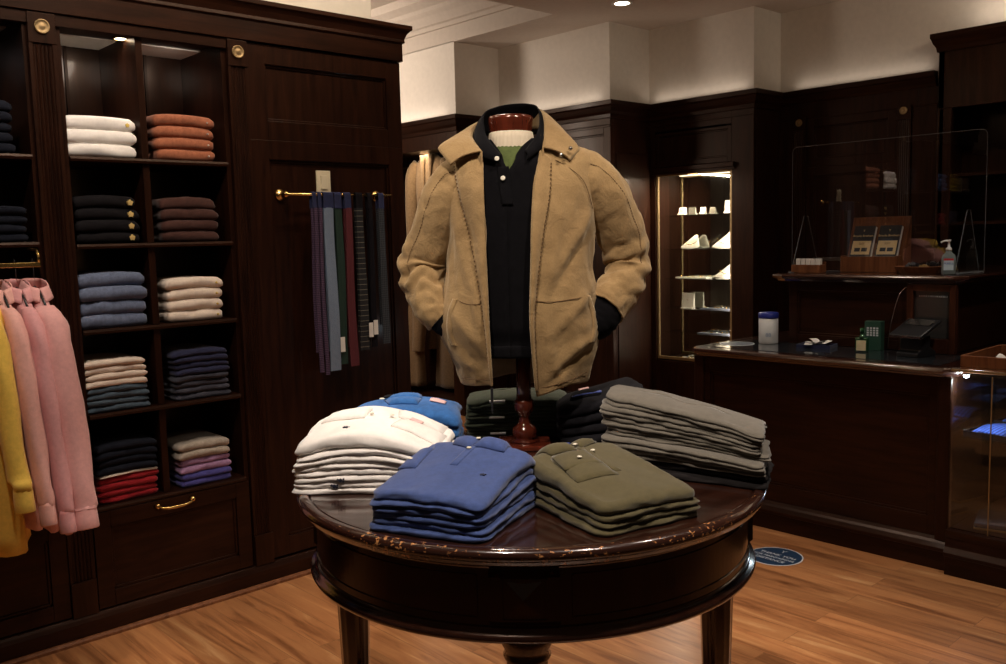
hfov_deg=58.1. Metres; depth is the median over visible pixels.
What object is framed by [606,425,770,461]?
trousers
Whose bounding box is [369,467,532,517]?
polo shirt
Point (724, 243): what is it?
bust
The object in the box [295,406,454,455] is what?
polo shirt
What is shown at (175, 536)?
shelving unit
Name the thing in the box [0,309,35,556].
shirt
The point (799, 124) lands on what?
pilaster
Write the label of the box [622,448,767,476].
trousers
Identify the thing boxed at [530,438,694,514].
shirt
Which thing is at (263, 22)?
crown molding
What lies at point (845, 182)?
wall panel
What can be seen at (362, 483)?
polo shirt
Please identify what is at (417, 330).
overcoat
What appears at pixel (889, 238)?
brochure
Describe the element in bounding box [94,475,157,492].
sweater
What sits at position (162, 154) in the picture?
sweater
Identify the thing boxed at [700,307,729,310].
tray
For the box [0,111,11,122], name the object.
sweater
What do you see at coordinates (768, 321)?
tub
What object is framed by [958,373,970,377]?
light
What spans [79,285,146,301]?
sweater
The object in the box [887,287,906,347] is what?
power cable
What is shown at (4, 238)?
sweater
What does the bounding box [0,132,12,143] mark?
sweater
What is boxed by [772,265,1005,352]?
counter
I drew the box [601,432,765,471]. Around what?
trousers
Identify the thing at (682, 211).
stand
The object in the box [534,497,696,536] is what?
shirt
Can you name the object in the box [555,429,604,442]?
polo shirt
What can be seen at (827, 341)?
paper slip
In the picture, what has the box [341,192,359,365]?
necktie
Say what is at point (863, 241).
brochure
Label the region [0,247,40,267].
hanging rail
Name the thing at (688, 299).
stand
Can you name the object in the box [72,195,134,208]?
polo shirt
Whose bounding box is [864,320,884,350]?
box
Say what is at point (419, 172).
suit jacket
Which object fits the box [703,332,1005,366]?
countertop
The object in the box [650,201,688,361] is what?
wall
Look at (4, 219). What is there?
sweater
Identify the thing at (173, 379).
sweater
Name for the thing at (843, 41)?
wall
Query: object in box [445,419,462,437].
polo shirt
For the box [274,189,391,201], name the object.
rail
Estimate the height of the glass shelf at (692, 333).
0.007 m
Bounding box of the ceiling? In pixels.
[371,0,840,54]
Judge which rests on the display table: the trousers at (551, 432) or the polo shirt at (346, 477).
the trousers at (551, 432)
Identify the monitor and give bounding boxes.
[906,283,958,354]
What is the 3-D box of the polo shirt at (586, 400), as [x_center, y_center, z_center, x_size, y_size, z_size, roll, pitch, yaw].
[0.300,0.203,2.921,0.274,0.093,0.265,-2,6,-3]
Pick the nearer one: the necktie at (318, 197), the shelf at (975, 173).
the necktie at (318, 197)
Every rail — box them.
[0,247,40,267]
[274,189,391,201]
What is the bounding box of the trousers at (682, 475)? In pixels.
[659,468,770,489]
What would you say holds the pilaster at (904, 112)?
attached to the wall at (650, 201)
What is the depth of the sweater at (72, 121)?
3.56 m
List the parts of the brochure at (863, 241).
gold panel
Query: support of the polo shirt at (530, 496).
on the polo shirt at (426, 533)
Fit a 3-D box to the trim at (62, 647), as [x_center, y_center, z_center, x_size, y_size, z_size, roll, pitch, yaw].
[-1.844,1.212,3.708,3.521,0.020,0.462,-7,8,-43]
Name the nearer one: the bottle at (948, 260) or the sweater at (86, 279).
the sweater at (86, 279)
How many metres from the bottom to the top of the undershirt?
0.314 m
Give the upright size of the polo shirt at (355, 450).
0.070 m
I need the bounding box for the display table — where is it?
[297,430,766,663]
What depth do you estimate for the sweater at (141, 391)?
3.66 m
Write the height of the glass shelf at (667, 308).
0.007 m
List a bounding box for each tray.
[675,276,711,278]
[697,331,729,335]
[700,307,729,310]
[796,342,837,348]
[894,266,940,273]
[960,344,1005,372]
[963,422,1005,442]
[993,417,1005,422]
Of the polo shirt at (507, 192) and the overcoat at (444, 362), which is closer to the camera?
the polo shirt at (507, 192)
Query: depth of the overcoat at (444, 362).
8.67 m
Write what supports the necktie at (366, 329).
hanging from the rail at (279, 194)
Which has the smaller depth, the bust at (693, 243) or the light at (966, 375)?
the light at (966, 375)
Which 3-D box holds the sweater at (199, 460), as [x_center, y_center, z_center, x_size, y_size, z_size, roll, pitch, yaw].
[-1.389,0.548,4.055,0.242,0.034,0.306,-7,8,-43]
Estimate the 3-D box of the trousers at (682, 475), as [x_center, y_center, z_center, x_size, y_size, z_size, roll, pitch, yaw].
[0.497,0.367,2.473,0.504,0.021,0.208,2,7,33]
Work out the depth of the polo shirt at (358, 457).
2.32 m
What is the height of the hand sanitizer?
0.173 m
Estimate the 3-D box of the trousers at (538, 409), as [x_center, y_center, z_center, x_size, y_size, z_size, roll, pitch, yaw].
[0.044,0.240,3.023,0.340,0.042,0.211,-2,6,-1]
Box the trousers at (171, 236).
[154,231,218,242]
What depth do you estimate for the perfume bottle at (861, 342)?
4.60 m
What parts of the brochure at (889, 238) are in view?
gold panel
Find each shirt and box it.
[0,280,57,530]
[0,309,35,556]
[1,259,76,533]
[19,258,99,534]
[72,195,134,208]
[73,208,138,220]
[74,220,139,232]
[75,232,139,244]
[292,461,400,472]
[292,486,378,494]
[293,454,405,467]
[294,468,398,477]
[294,474,392,482]
[294,480,385,488]
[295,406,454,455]
[296,440,453,461]
[358,392,461,426]
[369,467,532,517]
[369,500,535,542]
[372,475,536,522]
[373,435,535,511]
[373,483,534,528]
[373,490,536,535]
[432,103,621,358]
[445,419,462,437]
[453,426,463,439]
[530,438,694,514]
[532,479,699,522]
[533,487,699,528]
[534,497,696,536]
[555,411,602,426]
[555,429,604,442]
[556,377,643,417]
[556,420,606,435]
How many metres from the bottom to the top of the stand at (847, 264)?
0.300 m
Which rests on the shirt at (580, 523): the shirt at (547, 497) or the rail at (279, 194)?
the shirt at (547, 497)
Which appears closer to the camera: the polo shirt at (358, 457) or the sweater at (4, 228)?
the polo shirt at (358, 457)
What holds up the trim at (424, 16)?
attached to the wall at (843, 41)
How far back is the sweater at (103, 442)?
3.74 m
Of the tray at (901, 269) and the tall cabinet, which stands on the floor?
the tall cabinet
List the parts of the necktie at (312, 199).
blade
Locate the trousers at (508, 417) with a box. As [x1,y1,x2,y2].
[465,412,556,423]
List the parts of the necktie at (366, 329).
blade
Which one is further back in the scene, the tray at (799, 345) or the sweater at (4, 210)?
the tray at (799, 345)
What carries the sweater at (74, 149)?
on the shelving unit at (175, 536)
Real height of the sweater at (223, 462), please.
0.032 m
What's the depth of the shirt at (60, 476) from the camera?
3.12 m
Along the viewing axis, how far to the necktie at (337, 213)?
4.25 m
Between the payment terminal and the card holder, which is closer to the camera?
the payment terminal
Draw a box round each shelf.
[663,330,729,336]
[666,307,717,310]
[951,220,1005,224]
[952,170,1005,177]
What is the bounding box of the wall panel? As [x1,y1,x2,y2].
[246,42,410,557]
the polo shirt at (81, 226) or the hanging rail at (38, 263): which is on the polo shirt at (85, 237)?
the polo shirt at (81, 226)
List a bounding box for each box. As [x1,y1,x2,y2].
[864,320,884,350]
[973,509,1005,532]
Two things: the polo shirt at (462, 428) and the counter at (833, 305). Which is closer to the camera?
the polo shirt at (462, 428)
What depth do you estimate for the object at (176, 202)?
3.81 m
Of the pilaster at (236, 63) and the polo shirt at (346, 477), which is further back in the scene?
the pilaster at (236, 63)
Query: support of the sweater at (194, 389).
on the sweater at (217, 392)
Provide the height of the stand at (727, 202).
0.100 m
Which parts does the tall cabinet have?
cornice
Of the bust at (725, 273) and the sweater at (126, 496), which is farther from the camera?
the bust at (725, 273)
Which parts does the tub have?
lid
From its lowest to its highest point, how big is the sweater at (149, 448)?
0.038 m
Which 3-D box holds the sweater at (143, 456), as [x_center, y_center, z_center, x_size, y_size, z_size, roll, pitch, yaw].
[-1.633,0.518,3.817,0.257,0.036,0.305,-7,8,-43]
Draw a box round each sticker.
[720,342,754,345]
[754,547,803,565]
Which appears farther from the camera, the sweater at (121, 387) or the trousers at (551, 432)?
the sweater at (121, 387)
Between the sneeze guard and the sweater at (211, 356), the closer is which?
the sweater at (211, 356)
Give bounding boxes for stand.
[677,207,686,214]
[680,293,694,308]
[699,207,706,213]
[723,200,729,212]
[840,216,911,272]
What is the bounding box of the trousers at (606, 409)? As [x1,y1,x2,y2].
[599,398,761,447]
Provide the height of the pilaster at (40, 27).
2.325 m
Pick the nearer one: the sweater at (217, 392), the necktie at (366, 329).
the sweater at (217, 392)
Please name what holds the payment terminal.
on the counter at (870, 452)
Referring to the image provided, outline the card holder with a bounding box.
[791,259,825,272]
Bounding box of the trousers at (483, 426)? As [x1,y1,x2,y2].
[464,417,556,430]
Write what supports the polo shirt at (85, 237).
on the shelving unit at (175, 536)
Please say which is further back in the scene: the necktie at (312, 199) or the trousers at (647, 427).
the necktie at (312, 199)
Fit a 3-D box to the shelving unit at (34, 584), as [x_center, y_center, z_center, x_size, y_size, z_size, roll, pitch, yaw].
[-2.115,-0.009,3.381,0.680,2.330,0.428,-7,8,-43]
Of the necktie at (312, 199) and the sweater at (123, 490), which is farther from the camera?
the necktie at (312, 199)
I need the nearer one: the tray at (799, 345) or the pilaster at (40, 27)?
the pilaster at (40, 27)
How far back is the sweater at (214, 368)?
3.90 m
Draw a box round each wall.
[0,0,370,59]
[399,0,1005,122]
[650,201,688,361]
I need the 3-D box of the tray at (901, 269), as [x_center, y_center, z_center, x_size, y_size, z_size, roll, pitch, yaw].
[2.165,-0.324,4.707,0.181,0.037,0.244,-7,8,-43]
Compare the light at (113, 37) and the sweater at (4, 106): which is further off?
the light at (113, 37)
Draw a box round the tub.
[758,312,778,343]
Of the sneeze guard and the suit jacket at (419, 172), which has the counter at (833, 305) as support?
the sneeze guard
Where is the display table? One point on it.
(543, 580)
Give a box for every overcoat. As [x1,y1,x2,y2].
[408,304,426,385]
[427,329,453,388]
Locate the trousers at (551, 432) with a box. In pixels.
[467,429,555,438]
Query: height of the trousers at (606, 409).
0.083 m
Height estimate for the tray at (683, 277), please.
0.022 m
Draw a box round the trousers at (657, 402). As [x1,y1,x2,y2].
[606,385,766,441]
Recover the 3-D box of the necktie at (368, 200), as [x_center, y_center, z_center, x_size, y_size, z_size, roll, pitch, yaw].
[-0.636,-0.298,4.383,0.032,0.742,0.038,-7,8,-43]
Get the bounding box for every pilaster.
[25,11,98,619]
[225,39,274,566]
[792,117,806,264]
[895,104,912,215]
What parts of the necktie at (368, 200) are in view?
blade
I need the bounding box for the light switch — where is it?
[316,170,330,191]
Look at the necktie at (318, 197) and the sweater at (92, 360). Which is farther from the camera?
the necktie at (318, 197)
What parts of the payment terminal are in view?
trim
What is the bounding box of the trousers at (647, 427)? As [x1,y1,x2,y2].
[601,414,764,454]
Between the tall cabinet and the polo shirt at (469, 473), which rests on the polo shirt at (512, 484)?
the polo shirt at (469, 473)
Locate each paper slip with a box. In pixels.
[805,340,830,343]
[809,338,825,342]
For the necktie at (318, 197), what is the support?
hanging from the rail at (279, 194)
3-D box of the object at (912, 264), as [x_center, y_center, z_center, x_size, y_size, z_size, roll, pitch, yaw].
[2.120,-0.347,4.688,0.032,0.032,0.064,-3,6,-18]
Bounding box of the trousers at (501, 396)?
[467,388,565,408]
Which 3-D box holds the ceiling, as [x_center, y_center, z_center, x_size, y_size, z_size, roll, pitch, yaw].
[-0.788,-2.356,4.225,11.000,0.545,12.500,-7,8,-43]
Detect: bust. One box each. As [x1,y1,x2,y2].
[680,235,698,248]
[712,232,729,248]
[714,264,729,278]
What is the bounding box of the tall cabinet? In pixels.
[930,21,1005,264]
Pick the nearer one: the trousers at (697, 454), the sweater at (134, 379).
the trousers at (697, 454)
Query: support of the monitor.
on the counter at (870, 452)
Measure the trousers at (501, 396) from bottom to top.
0.048 m
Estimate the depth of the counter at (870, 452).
4.38 m
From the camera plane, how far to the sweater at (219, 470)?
3.94 m
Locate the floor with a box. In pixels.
[22,416,1005,663]
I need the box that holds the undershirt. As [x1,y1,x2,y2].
[488,130,533,168]
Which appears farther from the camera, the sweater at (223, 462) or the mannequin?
the sweater at (223, 462)
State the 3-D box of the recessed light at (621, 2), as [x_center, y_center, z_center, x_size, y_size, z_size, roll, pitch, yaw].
[0.854,-2.358,6.506,0.156,0.007,0.156,-7,8,-43]
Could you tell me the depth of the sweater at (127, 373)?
3.65 m
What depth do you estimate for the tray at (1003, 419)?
4.24 m
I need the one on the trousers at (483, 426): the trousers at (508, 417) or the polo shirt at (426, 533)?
the trousers at (508, 417)
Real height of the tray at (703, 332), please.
0.022 m
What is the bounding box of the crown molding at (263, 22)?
[0,0,411,62]
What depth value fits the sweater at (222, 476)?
3.94 m
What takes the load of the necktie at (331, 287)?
hanging from the rail at (279, 194)
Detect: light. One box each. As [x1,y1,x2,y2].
[112,35,127,40]
[611,0,632,5]
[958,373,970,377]
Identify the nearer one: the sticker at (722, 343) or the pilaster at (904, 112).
the sticker at (722, 343)
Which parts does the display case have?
moulding, frame rail, floor panel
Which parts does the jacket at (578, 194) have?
zipper pull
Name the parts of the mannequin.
board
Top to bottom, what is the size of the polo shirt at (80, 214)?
0.051 m
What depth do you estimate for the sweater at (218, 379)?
3.91 m
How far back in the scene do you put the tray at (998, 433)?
4.00 m
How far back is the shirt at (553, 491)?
2.02 m
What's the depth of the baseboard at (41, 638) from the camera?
3.77 m
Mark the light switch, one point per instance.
(323, 184)
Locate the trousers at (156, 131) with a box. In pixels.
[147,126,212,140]
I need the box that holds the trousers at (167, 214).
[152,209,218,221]
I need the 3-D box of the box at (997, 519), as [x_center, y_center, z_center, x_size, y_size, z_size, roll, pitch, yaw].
[2.229,0.852,4.085,0.174,0.030,0.244,2,7,33]
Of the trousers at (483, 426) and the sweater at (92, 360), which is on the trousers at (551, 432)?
the trousers at (483, 426)
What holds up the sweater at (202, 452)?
on the sweater at (199, 460)
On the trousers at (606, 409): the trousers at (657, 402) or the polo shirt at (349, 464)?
the trousers at (657, 402)
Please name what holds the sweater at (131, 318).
on the shelving unit at (175, 536)
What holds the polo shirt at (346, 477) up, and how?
on the polo shirt at (362, 483)
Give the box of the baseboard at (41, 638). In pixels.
[0,546,316,662]
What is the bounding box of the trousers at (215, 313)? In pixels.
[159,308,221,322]
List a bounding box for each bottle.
[855,328,868,351]
[941,251,955,274]
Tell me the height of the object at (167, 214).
0.050 m
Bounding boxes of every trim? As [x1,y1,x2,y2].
[0,569,310,663]
[371,0,515,38]
[401,70,937,138]
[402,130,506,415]
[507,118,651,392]
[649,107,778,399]
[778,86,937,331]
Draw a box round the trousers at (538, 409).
[466,404,556,416]
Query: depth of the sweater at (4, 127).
3.34 m
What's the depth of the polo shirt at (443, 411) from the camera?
2.68 m
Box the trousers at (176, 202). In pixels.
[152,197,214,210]
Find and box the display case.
[943,369,1005,588]
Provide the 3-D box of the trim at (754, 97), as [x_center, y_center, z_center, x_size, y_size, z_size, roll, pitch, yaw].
[-0.297,-1.824,8.111,7.577,0.130,0.947,3,7,34]
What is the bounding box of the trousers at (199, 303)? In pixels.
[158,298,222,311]
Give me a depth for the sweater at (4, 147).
3.34 m
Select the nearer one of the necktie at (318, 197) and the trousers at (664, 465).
the trousers at (664, 465)
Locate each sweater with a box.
[0,100,11,112]
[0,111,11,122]
[0,122,11,132]
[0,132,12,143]
[0,143,15,153]
[0,206,25,215]
[0,215,27,224]
[0,224,26,233]
[0,234,28,242]
[66,115,134,132]
[67,129,136,145]
[68,143,135,157]
[77,270,143,288]
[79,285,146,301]
[80,299,145,315]
[81,312,146,329]
[83,352,144,369]
[85,363,145,375]
[85,369,147,382]
[86,376,147,389]
[86,382,146,394]
[86,388,149,401]
[87,394,148,407]
[87,400,150,413]
[89,429,156,454]
[91,445,157,462]
[92,453,156,468]
[93,459,157,476]
[93,466,157,479]
[93,469,158,485]
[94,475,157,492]
[95,482,156,498]
[97,487,157,503]
[146,114,213,129]
[148,149,214,161]
[161,343,226,358]
[162,353,227,364]
[162,359,228,370]
[163,365,229,376]
[163,371,227,382]
[163,377,228,388]
[164,383,229,394]
[164,388,230,400]
[167,429,228,452]
[168,445,229,460]
[168,453,229,466]
[169,458,230,474]
[169,466,231,480]
[169,472,230,486]
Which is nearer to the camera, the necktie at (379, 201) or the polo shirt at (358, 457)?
the polo shirt at (358, 457)
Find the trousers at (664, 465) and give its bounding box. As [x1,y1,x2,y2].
[646,460,773,481]
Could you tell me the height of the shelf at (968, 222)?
0.020 m
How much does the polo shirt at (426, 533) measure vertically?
0.022 m
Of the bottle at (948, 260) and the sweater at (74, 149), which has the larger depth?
the bottle at (948, 260)
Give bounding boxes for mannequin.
[488,113,550,451]
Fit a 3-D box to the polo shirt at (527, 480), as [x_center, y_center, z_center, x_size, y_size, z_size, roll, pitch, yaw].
[-0.108,0.364,2.119,0.296,0.050,0.332,1,7,25]
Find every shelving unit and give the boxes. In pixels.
[0,6,71,637]
[54,14,252,609]
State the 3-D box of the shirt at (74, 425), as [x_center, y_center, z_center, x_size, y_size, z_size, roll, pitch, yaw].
[-1.676,0.225,3.335,0.117,0.991,0.672,-7,8,-43]
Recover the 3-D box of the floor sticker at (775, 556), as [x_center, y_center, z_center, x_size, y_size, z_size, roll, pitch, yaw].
[1.306,1.073,4.341,0.254,0.002,0.254,-7,8,-43]
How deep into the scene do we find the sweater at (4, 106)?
3.33 m
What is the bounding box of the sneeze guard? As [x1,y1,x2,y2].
[788,129,987,273]
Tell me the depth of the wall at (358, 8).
4.08 m
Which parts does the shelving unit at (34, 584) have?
panel, rail, shelf, shelf, drawer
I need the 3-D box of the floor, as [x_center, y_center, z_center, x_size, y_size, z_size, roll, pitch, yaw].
[-0.697,1.151,4.589,11.000,0.100,12.500,-7,8,-43]
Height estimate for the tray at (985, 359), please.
0.062 m
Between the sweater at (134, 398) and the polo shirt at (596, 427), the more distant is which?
the sweater at (134, 398)
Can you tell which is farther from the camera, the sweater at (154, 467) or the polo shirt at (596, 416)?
the sweater at (154, 467)
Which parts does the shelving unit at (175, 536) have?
panel, rail, shelf, shelf, shelf, shelf, shelf, drawer, drawer pull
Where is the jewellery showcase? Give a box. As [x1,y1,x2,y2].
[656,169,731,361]
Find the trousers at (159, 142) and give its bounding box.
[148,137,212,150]
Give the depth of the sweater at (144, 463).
3.70 m
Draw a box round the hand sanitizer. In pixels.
[941,240,955,274]
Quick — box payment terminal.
[889,318,940,357]
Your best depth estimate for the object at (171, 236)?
3.83 m
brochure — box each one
[849,226,876,256]
[874,225,903,256]
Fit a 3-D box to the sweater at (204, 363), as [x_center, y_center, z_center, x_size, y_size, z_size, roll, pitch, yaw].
[-1.397,0.132,4.011,0.257,0.032,0.302,-7,8,-43]
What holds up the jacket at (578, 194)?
on the mannequin
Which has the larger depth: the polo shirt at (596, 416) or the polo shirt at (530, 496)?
the polo shirt at (596, 416)
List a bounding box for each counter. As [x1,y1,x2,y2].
[692,330,1005,570]
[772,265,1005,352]
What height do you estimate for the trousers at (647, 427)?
0.074 m
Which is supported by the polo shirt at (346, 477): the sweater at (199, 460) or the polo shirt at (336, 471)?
the polo shirt at (336, 471)
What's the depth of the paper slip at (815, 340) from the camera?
4.87 m
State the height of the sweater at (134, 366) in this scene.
0.033 m
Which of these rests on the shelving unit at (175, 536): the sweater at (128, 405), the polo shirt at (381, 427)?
the sweater at (128, 405)
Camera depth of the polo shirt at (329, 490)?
2.33 m
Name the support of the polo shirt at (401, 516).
on the polo shirt at (530, 496)
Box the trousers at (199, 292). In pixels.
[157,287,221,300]
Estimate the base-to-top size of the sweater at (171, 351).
0.039 m
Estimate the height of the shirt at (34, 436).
0.951 m
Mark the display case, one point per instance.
(971, 554)
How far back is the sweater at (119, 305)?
3.63 m
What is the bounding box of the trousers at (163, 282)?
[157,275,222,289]
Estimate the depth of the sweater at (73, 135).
3.56 m
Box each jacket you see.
[397,109,651,412]
[405,153,445,234]
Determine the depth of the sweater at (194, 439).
3.97 m
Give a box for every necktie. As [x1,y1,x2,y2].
[309,192,324,372]
[316,192,329,374]
[321,192,340,370]
[332,192,347,363]
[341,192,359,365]
[353,192,373,349]
[365,193,377,346]
[375,193,390,343]
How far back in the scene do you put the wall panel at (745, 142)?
7.01 m
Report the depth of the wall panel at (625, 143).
7.41 m

